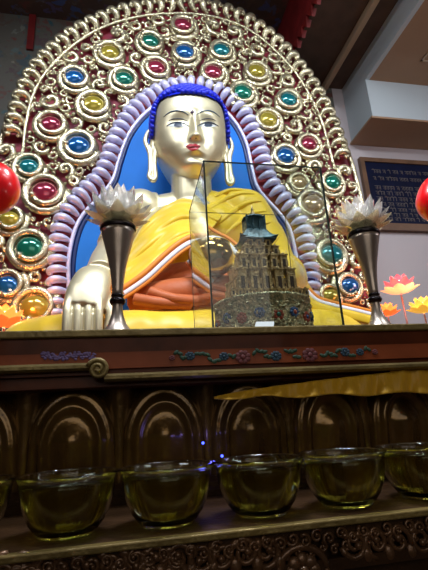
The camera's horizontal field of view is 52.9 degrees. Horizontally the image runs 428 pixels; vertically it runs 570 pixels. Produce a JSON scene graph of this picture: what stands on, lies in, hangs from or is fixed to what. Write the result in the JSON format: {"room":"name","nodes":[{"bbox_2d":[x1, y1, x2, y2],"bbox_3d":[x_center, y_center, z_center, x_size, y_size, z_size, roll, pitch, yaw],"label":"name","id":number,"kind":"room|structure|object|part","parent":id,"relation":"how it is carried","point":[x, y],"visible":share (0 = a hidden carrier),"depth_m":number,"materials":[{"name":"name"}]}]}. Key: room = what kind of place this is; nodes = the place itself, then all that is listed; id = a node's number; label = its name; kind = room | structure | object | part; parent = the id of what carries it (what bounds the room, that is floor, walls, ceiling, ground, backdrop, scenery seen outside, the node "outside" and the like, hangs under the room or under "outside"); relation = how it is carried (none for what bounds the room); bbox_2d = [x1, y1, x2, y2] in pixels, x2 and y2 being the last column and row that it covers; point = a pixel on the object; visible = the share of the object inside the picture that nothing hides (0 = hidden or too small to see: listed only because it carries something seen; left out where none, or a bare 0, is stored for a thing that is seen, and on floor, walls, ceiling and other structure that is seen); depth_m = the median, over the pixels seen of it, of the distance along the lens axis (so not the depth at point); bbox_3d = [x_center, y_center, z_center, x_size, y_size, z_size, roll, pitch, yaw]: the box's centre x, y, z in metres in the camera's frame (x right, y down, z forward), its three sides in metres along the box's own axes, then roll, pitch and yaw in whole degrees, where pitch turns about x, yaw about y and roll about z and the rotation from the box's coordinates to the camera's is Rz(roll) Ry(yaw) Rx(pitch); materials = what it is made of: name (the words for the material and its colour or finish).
{"room":"house of worship","nodes":[
{"label":"house of worship","id":0,"kind":"room"},
{"bbox_2d":[0,0,288,33],"bbox_3d":[-1.165,-3.464,1.618,4.730,0.100,5.750,0,-18,-11],"label":"ceiling","id":1,"kind":"structure","parent":0,"point":[271,12],"depth_m":4.11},
{"bbox_2d":[0,13,427,323],"bbox_3d":[0.275,-0.086,3.804,8.400,5.400,0.140,0,-18,-11],"label":"wall","id":2,"kind":"structure","parent":0,"point":[400,253],"depth_m":4.07,"materials":[{"name":"paint"}]},
{"bbox_2d":[26,14,35,50],"bbox_3d":[-1.729,-2.392,4.071,0.060,0.418,0.024,0,-18,-11],"label":"trim","id":3,"kind":"structure","parent":2,"relation":"attached to","point":[32,18],"depth_m":4.06,"materials":[{"name":"red fabric"}]},
{"bbox_2d":[277,0,320,50],"bbox_3d":[1.189,-3.170,1.906,0.060,0.580,5.605,0,-18,-11],"label":"trim","id":4,"kind":"structure","parent":2,"relation":"attached to","point":[295,18],"depth_m":3.96,"materials":[{"name":"red fabric"}]},
{"bbox_2d":[357,157,427,232],"bbox_3d":[2.366,-0.896,4.371,1.821,0.793,0.045,0,-18,-11],"label":"wall plaque","id":5,"kind":"object","parent":2,"relation":"attached to","point":[397,182],"visible":0.75,"depth_m":4.26,"materials":[{"name":"brown wood"}]},
{"bbox_2d":[295,0,397,88],"bbox_3d":[2.987,-2.966,2.269,3.670,0.100,5.750,0,-18,-11],"label":"ceiling","id":6,"kind":"structure","parent":0,"point":[333,22],"depth_m":3.92,"materials":[{"name":"brown wood"}]},
{"bbox_2d":[322,0,379,90],"bbox_3d":[1.665,-2.913,1.916,0.050,0.062,5.605,0,-18,-11],"label":"trim","id":7,"kind":"structure","parent":6,"relation":"attached to","point":[371,5],"depth_m":3.94,"materials":[{"name":"beige wood"}]},
{"bbox_2d":[342,60,427,140],"bbox_3d":[2.885,-1.831,4.586,2.980,0.680,0.409,0,-18,-11],"label":"beam","id":8,"kind":"structure","parent":6,"relation":"attached to","point":[364,99],"depth_m":4.17,"materials":[{"name":"grey paint"}]},
{"bbox_2d":[361,0,423,79],"bbox_3d":[1.944,-2.885,1.745,0.040,0.255,5.200,0,-18,-11],"label":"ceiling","id":9,"kind":"structure","parent":0,"point":[403,11],"depth_m":3.77,"materials":[{"name":"grey paint"}]},
{"bbox_2d":[369,0,427,85],"bbox_3d":[3.411,-2.796,2.003,2.940,0.070,5.200,0,-18,-11],"label":"ceiling","id":10,"kind":"structure","parent":0,"point":[403,63],"depth_m":3.90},
{"bbox_3d":[0.942,1.690,0.385,8.400,0.100,5.800,0,-18,-11],"label":"floor","id":11,"kind":"structure","parent":0,"visible":0},
{"bbox_2d":[0,323,427,569],"bbox_3d":[0.203,1.164,1.563,2.817,1.690,2.245,0,-18,-11],"label":"altar","id":12,"kind":"object","parent":11,"relation":"on","point":[118,398],"visible":0.78,"depth_m":0.90,"materials":[{"name":"red wood"}]},
{"bbox_2d":[0,474,16,521],"bbox_3d":[-0.372,0.330,0.622,0.152,0.085,0.152,0,-18,-11],"label":"bowl","id":13,"kind":"object","parent":12,"relation":"on","point":[6,480],"visible":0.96,"depth_m":0.63,"materials":[{"name":"clear glass"}]},
{"bbox_2d":[0,162,20,213],"bbox_3d":[-0.630,-0.087,1.188,0.148,0.566,0.148,0,-18,-11],"label":"globe","id":14,"kind":"object","parent":12,"relation":"on","point":[10,188],"visible":1,"depth_m":1.22,"materials":[{"name":"red"}]},
{"bbox_2d":[0,304,23,330],"bbox_3d":[-1.087,0.322,2.207,0.212,0.447,0.212,-5,-17,4],"label":"lamp","id":15,"kind":"object","parent":12,"relation":"on","point":[9,317],"visible":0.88,"depth_m":2.21,"materials":[{"name":"orange plastic"}]},
{"bbox_3d":[-0.647,0.164,0.783,0.830,0.015,0.029,0,-18,-11],"label":"moulding","id":16,"kind":"part","parent":12,"relation":"part of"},
{"bbox_2d":[15,467,118,541],"bbox_3d":[-0.221,0.330,0.652,0.152,0.085,0.152,0,-18,-11],"label":"bowl","id":17,"kind":"object","parent":12,"relation":"on","point":[58,505],"visible":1,"depth_m":0.60,"materials":[{"name":"clear glass"}]},
{"bbox_2d":[83,182,151,328],"bbox_3d":[-0.244,-0.056,1.093,0.172,0.407,0.180,0,-18,-11],"label":"candle holder","id":18,"kind":"object","parent":12,"relation":"on","point":[118,215],"visible":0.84,"depth_m":1.08,"materials":[{"name":"grey metal"}]},
{"bbox_3d":[-0.244,-0.052,1.092,0.088,0.185,0.088,0,-18,-11],"label":"stem","id":19,"kind":"part","parent":18,"relation":"part of","materials":[{"name":"grey metal"}]},
{"bbox_3d":[0.304,0.331,1.049,2.800,0.240,0.012,0,-18,-11],"label":"recess panel","id":20,"kind":"part","parent":12,"relation":"part of","materials":[{"name":"brown wood"}]},
{"bbox_2d":[119,460,213,529],"bbox_3d":[-0.074,0.330,0.680,0.152,0.085,0.152,0,-18,-11],"label":"bowl","id":21,"kind":"object","parent":12,"relation":"on","point":[160,495],"visible":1,"depth_m":0.63,"materials":[{"name":"clear glass"}]},
{"bbox_2d":[0,0,370,330],"bbox_3d":[-0.196,-0.908,3.167,2.780,3.261,0.197,0,-18,-11],"label":"halo","id":22,"kind":"object","parent":12,"relation":"on","point":[76,120],"visible":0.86,"depth_m":3.19,"materials":[{"name":"paint"}]},
{"bbox_3d":[-0.193,-0.409,3.022,1.554,2.223,0.023,0,-18,-11],"label":"blue panel","id":23,"kind":"part","parent":22,"relation":"part of","materials":[{"name":"blue paint"}]},
{"bbox_2d":[5,83,370,330],"bbox_3d":[-0.098,-0.459,2.476,1.963,1.971,0.902,0,-18,-11],"label":"statue","id":24,"kind":"object","parent":12,"relation":"on","point":[189,124],"visible":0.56,"depth_m":2.28,"materials":[{"name":"yellow paint"}]},
{"bbox_2d":[124,198,221,283],"bbox_3d":[-0.202,-0.225,2.266,0.584,0.628,0.266,0,-18,-11],"label":"drape","id":25,"kind":"object","parent":24,"relation":"hanging from","point":[165,239],"depth_m":2.24,"materials":[{"name":"yellow fabric"}]},
{"bbox_3d":[-0.047,0.303,2.215,1.973,0.360,0.706,0,-18,-11],"label":"folded leg","id":26,"kind":"part","parent":24,"relation":"part of","materials":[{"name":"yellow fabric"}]},
{"bbox_2d":[188,237,233,277],"bbox_3d":[-0.013,-0.120,2.068,0.220,0.158,0.220,0,-18,-11],"label":"bowl","id":27,"kind":"object","parent":24,"relation":"on","point":[221,252],"visible":0.91,"depth_m":1.99,"materials":[{"name":"clear glass"}]},
{"bbox_3d":[0.317,0.428,0.984,2.800,0.034,0.075,0,-18,-11],"label":"moulding","id":28,"kind":"part","parent":12,"relation":"part of","materials":[{"name":"brown wood"}]},
{"bbox_2d":[0,480,427,569],"bbox_3d":[0.345,0.413,0.841,2.800,0.025,0.362,0,-18,-11],"label":"shelf","id":29,"kind":"object","parent":12,"relation":"attached to","point":[118,526],"depth_m":0.62,"materials":[{"name":"brown wood"}]},
{"bbox_2d":[72,530,427,569],"bbox_3d":[0.377,0.963,0.676,2.800,1.125,0.350,0,-18,-11],"label":"shelf","id":30,"kind":"object","parent":12,"relation":"attached to","point":[419,564],"depth_m":0.63,"materials":[{"name":"brown wood"}]},
{"bbox_2d":[212,453,302,518],"bbox_3d":[0.075,0.330,0.710,0.152,0.085,0.152,0,-18,-11],"label":"bowl","id":31,"kind":"object","parent":12,"relation":"on","point":[254,486],"visible":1,"depth_m":0.66,"materials":[{"name":"clear glass"}]},
{"bbox_2d":[255,321,273,326],"bbox_3d":[0.120,0.101,1.038,0.064,0.032,0.028,0,-18,-11],"label":"paper card","id":32,"kind":"object","parent":12,"relation":"on","point":[269,323],"visible":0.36,"depth_m":1.05,"materials":[{"name":"white paper"}]},
{"bbox_3d":[0.738,0.187,1.047,1.950,0.015,0.029,0,-18,-11],"label":"moulding","id":33,"kind":"part","parent":12,"relation":"part of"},
{"bbox_2d":[189,160,344,327],"bbox_3d":[0.125,-0.063,1.274,0.344,0.485,0.303,0,-18,-11],"label":"display case","id":34,"kind":"object","parent":12,"relation":"on","point":[204,161],"visible":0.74,"depth_m":1.18,"materials":[{"name":"clear glass"}]},
{"bbox_2d":[213,206,313,326],"bbox_3d":[0.131,-0.039,1.272,0.286,0.436,0.285,0,-18,-11],"label":"temple","id":35,"kind":"object","parent":34,"relation":"in","point":[257,289],"visible":0.85,"depth_m":1.18,"materials":[{"name":"gold metal"}]},
{"bbox_2d":[214,369,427,399],"bbox_3d":[0.301,0.220,0.953,0.615,0.063,0.026,0,-18,-11],"label":"altar cloth","id":36,"kind":"object","parent":12,"relation":"hanging from","point":[416,380],"visible":0.99,"depth_m":0.95,"materials":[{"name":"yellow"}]},
{"bbox_3d":[0.379,0.402,0.663,2.800,0.015,0.018,0,-18,-11],"label":"frieze rail","id":37,"kind":"part","parent":12,"relation":"part of","materials":[{"name":"brown wood"}]},
{"bbox_2d":[296,447,386,509],"bbox_3d":[0.223,0.330,0.739,0.152,0.085,0.152,0,-18,-11],"label":"bowl","id":38,"kind":"object","parent":12,"relation":"on","point":[348,478],"visible":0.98,"depth_m":0.69,"materials":[{"name":"clear glass"}]},
{"bbox_2d":[330,194,391,323],"bbox_3d":[0.442,-0.056,1.227,0.172,0.407,0.180,0,-18,-11],"label":"candle holder","id":39,"kind":"object","parent":12,"relation":"on","point":[362,223],"visible":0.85,"depth_m":1.21,"materials":[{"name":"grey metal"}]},
{"bbox_3d":[0.442,-0.052,1.226,0.088,0.185,0.088,0,-18,-11],"label":"stem","id":40,"kind":"part","parent":39,"relation":"part of","materials":[{"name":"grey metal"}]},
{"bbox_2d":[381,303,399,320],"bbox_3d":[1.132,0.343,2.730,0.156,0.463,0.156,-5,-17,4],"label":"lamp","id":41,"kind":"object","parent":12,"relation":"on","point":[388,309],"visible":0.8,"depth_m":2.74,"materials":[{"name":"orange plastic"}]},
{"bbox_2d":[373,442,427,500],"bbox_3d":[0.371,0.330,0.767,0.152,0.085,0.152,0,-18,-11],"label":"bowl","id":42,"kind":"object","parent":12,"relation":"on","point":[406,464],"visible":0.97,"depth_m":0.73,"materials":[{"name":"clear glass"}]},
{"bbox_2d":[381,274,419,323],"bbox_3d":[1.274,0.258,2.839,0.236,0.673,0.236,-5,-17,4],"label":"lamp","id":43,"kind":"object","parent":12,"relation":"on","point":[398,285],"visible":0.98,"depth_m":2.86,"materials":[{"name":"pink plastic"}]},
{"bbox_3d":[1.280,0.317,2.821,0.018,0.522,0.012,0,-18,-11],"label":"stem","id":44,"kind":"part","parent":43,"relation":"part of","materials":[{"name":"pink metal"}]},
{"bbox_2d":[406,296,427,322],"bbox_3d":[1.334,0.307,2.675,0.188,0.475,0.188,-5,-17,4],"label":"lamp","id":45,"kind":"object","parent":12,"relation":"on","point":[420,306],"visible":1,"depth_m":2.69,"materials":[{"name":"yellow plastic"}]},
{"bbox_2d":[415,178,427,220],"bbox_3d":[0.813,-0.105,1.476,0.148,0.606,0.148,0,-18,-11],"label":"globe","id":46,"kind":"object","parent":12,"relation":"on","point":[421,203],"visible":1,"depth_m":1.52,"materials":[{"name":"red"}]},
{"bbox_3d":[4.960,-0.934,1.996,0.100,5.400,5.750,0,-18,-11],"label":"wall","id":47,"kind":"structure","parent":0,"visible":0},
{"bbox_2d":[350,116,427,149],"bbox_3d":[2.897,-1.499,4.473,3.000,0.020,0.415,0,-18,-11],"label":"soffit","id":48,"kind":"structure","parent":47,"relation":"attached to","point":[378,131],"depth_m":4.24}
]}

